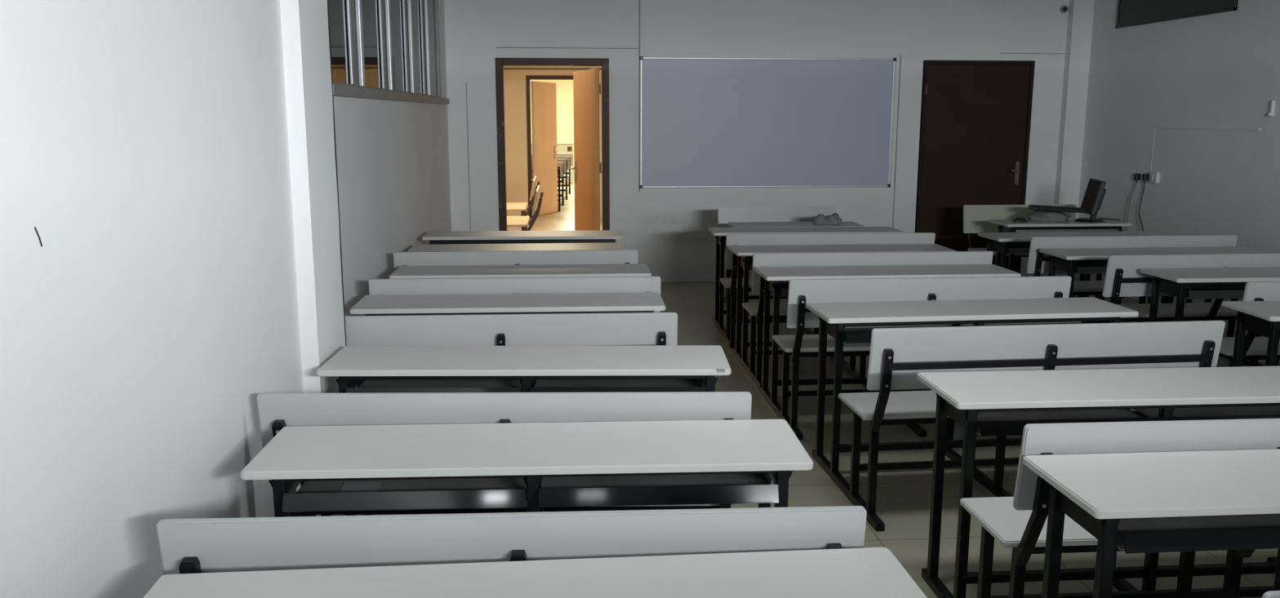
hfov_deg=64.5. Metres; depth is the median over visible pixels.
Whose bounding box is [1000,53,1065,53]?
trim
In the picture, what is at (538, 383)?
tray
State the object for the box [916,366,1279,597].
school desk
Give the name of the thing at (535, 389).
tray
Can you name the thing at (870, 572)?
school desk
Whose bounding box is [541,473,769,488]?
tray
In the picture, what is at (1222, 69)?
wall
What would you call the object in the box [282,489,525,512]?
tray
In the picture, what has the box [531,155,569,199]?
school desk
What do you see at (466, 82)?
trim
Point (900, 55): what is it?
trim
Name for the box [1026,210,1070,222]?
folded cloth
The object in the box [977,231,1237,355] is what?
school desk
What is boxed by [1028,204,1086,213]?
keyboard
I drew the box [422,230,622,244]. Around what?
school desk
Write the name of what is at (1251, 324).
tray
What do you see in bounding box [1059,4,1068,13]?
dome camera
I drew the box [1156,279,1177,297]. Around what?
tray
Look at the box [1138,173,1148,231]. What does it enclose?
lead
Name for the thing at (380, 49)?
window
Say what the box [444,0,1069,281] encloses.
wall
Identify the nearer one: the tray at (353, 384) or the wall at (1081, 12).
the tray at (353, 384)
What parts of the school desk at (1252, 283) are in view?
desk leg, desk leg, desk rail, seat leg, seat, desk leg, seat rail, backrest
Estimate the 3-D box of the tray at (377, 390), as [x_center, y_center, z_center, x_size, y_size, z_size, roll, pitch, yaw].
[-0.721,0.333,3.536,0.608,0.042,0.019,0,10,-1]
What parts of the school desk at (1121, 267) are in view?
desk leg, desk leg, desk rail, rail, desk leg, desk leg, seat, seat rail, backrest, desk leg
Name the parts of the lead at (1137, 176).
cord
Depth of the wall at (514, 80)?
15.69 m
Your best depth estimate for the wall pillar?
3.58 m
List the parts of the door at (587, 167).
handle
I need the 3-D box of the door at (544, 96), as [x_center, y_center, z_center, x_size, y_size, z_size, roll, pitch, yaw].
[-1.253,-2.443,16.232,1.060,2.185,0.938,-1,10,-4]
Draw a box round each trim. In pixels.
[466,82,471,231]
[496,47,638,48]
[503,67,601,69]
[638,0,639,191]
[640,189,643,196]
[892,54,901,227]
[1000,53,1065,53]
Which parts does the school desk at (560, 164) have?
backrest, seat leg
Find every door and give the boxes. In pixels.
[495,57,609,231]
[526,75,573,217]
[915,60,1035,273]
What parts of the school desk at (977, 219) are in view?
seat, desk leg, seat rail, desk leg, backrest, desk rail, seat leg, desk leg, desk leg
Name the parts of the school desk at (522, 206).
seat, backrest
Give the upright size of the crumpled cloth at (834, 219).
0.090 m
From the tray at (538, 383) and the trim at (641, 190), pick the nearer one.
the tray at (538, 383)
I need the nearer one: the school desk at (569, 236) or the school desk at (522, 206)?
the school desk at (569, 236)
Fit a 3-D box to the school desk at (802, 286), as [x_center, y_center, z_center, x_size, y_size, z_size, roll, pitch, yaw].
[1.405,0.221,5.513,1.432,0.822,0.936,-1,10,-5]
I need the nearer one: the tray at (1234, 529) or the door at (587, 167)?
the tray at (1234, 529)
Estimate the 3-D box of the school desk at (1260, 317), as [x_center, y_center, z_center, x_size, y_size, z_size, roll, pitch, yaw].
[3.471,0.427,4.405,1.432,0.822,0.952,0,10,-1]
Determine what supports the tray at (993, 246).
on the school desk at (1004, 243)
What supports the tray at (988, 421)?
on the school desk at (1197, 409)
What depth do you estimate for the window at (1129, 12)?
8.50 m
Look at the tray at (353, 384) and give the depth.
3.70 m
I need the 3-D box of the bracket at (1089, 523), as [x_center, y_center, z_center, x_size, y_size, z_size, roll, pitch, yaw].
[1.077,0.519,2.472,0.008,0.068,0.208,-1,10,-5]
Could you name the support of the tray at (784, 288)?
on the school desk at (802, 286)
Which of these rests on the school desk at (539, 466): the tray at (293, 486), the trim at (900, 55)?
the tray at (293, 486)
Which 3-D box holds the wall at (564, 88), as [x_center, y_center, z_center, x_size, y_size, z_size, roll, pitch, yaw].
[-2.248,-5.075,28.031,7.000,3.100,0.150,-1,10,-4]
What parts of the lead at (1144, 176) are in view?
cord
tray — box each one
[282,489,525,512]
[288,481,301,493]
[296,477,526,505]
[346,387,520,393]
[349,379,361,388]
[357,379,521,392]
[529,386,706,392]
[533,378,702,387]
[538,484,778,507]
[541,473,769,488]
[739,256,743,267]
[767,280,773,293]
[768,473,774,484]
[779,284,788,297]
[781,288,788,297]
[823,320,871,343]
[843,324,951,342]
[942,398,964,427]
[960,321,1084,326]
[976,408,1142,435]
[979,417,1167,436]
[989,240,1001,253]
[993,240,1030,254]
[1000,226,1010,232]
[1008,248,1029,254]
[1015,229,1117,232]
[1053,257,1068,272]
[1057,257,1106,274]
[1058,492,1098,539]
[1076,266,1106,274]
[1086,320,1110,324]
[1115,515,1279,551]
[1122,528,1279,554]
[1133,405,1279,421]
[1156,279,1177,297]
[1160,279,1245,298]
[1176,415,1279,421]
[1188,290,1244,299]
[1242,315,1270,337]
[1248,314,1279,340]
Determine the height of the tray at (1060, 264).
0.068 m
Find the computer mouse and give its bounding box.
[1012,217,1027,222]
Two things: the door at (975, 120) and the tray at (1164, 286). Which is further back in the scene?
the door at (975, 120)
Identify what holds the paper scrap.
in the school desk at (539, 466)
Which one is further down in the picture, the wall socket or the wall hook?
the wall socket
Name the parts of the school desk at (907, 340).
desk leg, desk leg, seat leg, seat leg, desk leg, desk rail, desk leg, seat, seat leg, seat rail, backrest, rail, desk leg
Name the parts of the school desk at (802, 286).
desk leg, desk leg, desk rail, seat leg, seat leg, rail, seat, seat rail, backrest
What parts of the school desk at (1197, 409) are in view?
desk leg, desk leg, seat leg, seat leg, seat, seat rail, desk leg, desk rail, backrest, desk leg, seat leg, seat leg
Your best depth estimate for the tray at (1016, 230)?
8.19 m
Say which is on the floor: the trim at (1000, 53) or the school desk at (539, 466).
the school desk at (539, 466)
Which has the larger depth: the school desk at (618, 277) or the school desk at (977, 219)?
the school desk at (977, 219)
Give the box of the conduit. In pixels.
[1150,125,1260,170]
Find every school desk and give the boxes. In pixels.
[143,547,927,597]
[155,419,866,575]
[256,345,751,517]
[345,292,677,388]
[368,263,661,312]
[393,242,638,271]
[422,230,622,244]
[506,175,539,231]
[506,185,543,231]
[531,153,573,194]
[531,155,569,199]
[531,159,566,205]
[531,161,563,211]
[707,226,935,348]
[718,206,865,319]
[728,244,993,389]
[753,264,1071,440]
[805,297,1225,531]
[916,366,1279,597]
[963,204,1131,298]
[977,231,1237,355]
[1022,448,1279,597]
[1038,246,1279,366]
[1139,266,1279,367]
[1221,301,1279,367]
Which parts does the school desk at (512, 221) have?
seat, backrest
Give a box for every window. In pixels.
[328,0,449,104]
[1115,0,1238,28]
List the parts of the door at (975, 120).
handle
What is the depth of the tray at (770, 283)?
5.72 m
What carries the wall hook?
attached to the wall at (1222, 69)
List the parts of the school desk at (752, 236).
desk leg, desk leg, seat leg, seat leg, seat, seat leg, backrest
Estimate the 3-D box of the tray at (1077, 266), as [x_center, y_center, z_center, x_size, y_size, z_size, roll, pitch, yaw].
[3.022,-0.221,6.519,0.608,0.068,0.286,-1,10,-5]
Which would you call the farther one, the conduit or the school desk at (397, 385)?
the conduit
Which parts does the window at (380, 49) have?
pane, pane, sill, pane, pane, pane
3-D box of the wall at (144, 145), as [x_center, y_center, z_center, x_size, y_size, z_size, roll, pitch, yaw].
[-1.320,-0.528,3.127,0.295,3.150,12.923,-1,10,-4]
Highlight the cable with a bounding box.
[1097,217,1122,231]
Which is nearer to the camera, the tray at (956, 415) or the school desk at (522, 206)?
the tray at (956, 415)
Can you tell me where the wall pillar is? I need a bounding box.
[280,0,345,516]
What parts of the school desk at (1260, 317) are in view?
desk leg, desk leg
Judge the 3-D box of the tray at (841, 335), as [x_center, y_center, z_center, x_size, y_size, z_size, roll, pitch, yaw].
[1.177,0.134,4.572,0.639,0.068,0.275,-1,10,-4]
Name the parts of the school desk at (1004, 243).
desk leg, desk leg, desk rail, rail, desk leg, seat rail, seat, seat leg, seat leg, backrest, desk leg, desk leg, seat leg, seat leg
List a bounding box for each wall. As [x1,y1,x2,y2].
[0,0,451,597]
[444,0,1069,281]
[503,65,602,217]
[529,79,573,153]
[1053,0,1094,275]
[1074,0,1279,337]
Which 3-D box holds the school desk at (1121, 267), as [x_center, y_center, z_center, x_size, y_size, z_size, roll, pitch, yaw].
[3.366,0.072,6.335,1.432,0.822,0.905,-1,10,-5]
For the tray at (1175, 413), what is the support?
on the school desk at (1197, 409)
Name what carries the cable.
on the school desk at (977, 219)
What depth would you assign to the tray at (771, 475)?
2.76 m
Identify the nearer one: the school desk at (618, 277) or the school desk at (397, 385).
the school desk at (397, 385)
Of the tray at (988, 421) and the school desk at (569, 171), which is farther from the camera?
the school desk at (569, 171)
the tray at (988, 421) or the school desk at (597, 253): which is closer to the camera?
the tray at (988, 421)
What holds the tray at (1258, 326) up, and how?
on the school desk at (1260, 317)
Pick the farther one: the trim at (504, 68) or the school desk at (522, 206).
the trim at (504, 68)
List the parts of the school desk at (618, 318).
desk rail, backrest, rail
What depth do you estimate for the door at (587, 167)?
9.73 m
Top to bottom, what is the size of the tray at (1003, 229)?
0.068 m
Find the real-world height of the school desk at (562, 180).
0.822 m
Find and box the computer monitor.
[1073,177,1106,222]
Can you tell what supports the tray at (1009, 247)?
on the school desk at (1004, 243)
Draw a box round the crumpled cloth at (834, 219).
[812,213,841,224]
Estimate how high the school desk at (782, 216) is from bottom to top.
0.822 m
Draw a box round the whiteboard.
[639,56,896,188]
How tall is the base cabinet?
0.890 m
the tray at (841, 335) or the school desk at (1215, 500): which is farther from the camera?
the tray at (841, 335)
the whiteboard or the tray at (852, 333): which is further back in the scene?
the whiteboard
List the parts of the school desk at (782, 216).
seat leg, desk leg, backrest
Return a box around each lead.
[1125,173,1140,231]
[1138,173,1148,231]
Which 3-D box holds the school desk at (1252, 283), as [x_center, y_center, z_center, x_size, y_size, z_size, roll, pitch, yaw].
[3.607,0.233,5.459,1.432,0.822,0.945,-1,10,-5]
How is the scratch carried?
attached to the wall at (144, 145)
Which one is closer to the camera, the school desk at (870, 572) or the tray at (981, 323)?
the school desk at (870, 572)
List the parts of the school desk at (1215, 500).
desk leg, desk leg, desk rail, backrest, desk leg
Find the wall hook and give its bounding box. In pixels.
[1267,100,1275,115]
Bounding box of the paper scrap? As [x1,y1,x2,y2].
[338,481,382,493]
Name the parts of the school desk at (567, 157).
backrest, seat leg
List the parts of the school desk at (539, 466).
desk leg, desk leg, backrest, desk rail, desk leg, desk leg, desk leg, desk leg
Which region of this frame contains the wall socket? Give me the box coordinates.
[1149,172,1159,183]
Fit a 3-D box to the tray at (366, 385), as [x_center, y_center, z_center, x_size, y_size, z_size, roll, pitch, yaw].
[-0.723,0.294,3.686,0.608,0.068,0.286,0,10,-1]
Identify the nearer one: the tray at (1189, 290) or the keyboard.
the tray at (1189, 290)
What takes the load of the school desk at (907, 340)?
on the floor
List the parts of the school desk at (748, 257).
desk leg, desk leg, seat leg, seat leg, seat, seat rail, seat leg, seat leg, backrest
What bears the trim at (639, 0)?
attached to the wall at (667, 227)
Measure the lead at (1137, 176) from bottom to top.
0.530 m
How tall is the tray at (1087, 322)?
0.068 m
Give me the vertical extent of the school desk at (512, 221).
0.808 m
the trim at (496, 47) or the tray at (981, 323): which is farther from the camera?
the trim at (496, 47)
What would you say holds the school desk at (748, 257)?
on the floor
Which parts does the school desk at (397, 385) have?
desk leg, desk leg, backrest, seat rail, seat, desk leg, desk rail, desk leg, desk leg, desk leg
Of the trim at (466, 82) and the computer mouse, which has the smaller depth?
the computer mouse
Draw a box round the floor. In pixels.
[355,181,1279,597]
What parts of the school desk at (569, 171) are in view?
backrest, seat leg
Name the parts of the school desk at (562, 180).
backrest, seat leg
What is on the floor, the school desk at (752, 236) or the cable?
the school desk at (752, 236)
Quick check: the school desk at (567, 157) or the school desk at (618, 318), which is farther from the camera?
the school desk at (567, 157)
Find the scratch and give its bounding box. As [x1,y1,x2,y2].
[34,226,42,246]
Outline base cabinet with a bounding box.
[531,142,573,181]
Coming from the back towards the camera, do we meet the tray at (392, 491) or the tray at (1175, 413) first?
the tray at (1175, 413)
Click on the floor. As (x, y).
(904, 496)
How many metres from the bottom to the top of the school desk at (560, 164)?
0.822 m
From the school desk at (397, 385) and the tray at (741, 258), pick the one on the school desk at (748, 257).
the tray at (741, 258)
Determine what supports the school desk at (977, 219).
on the floor

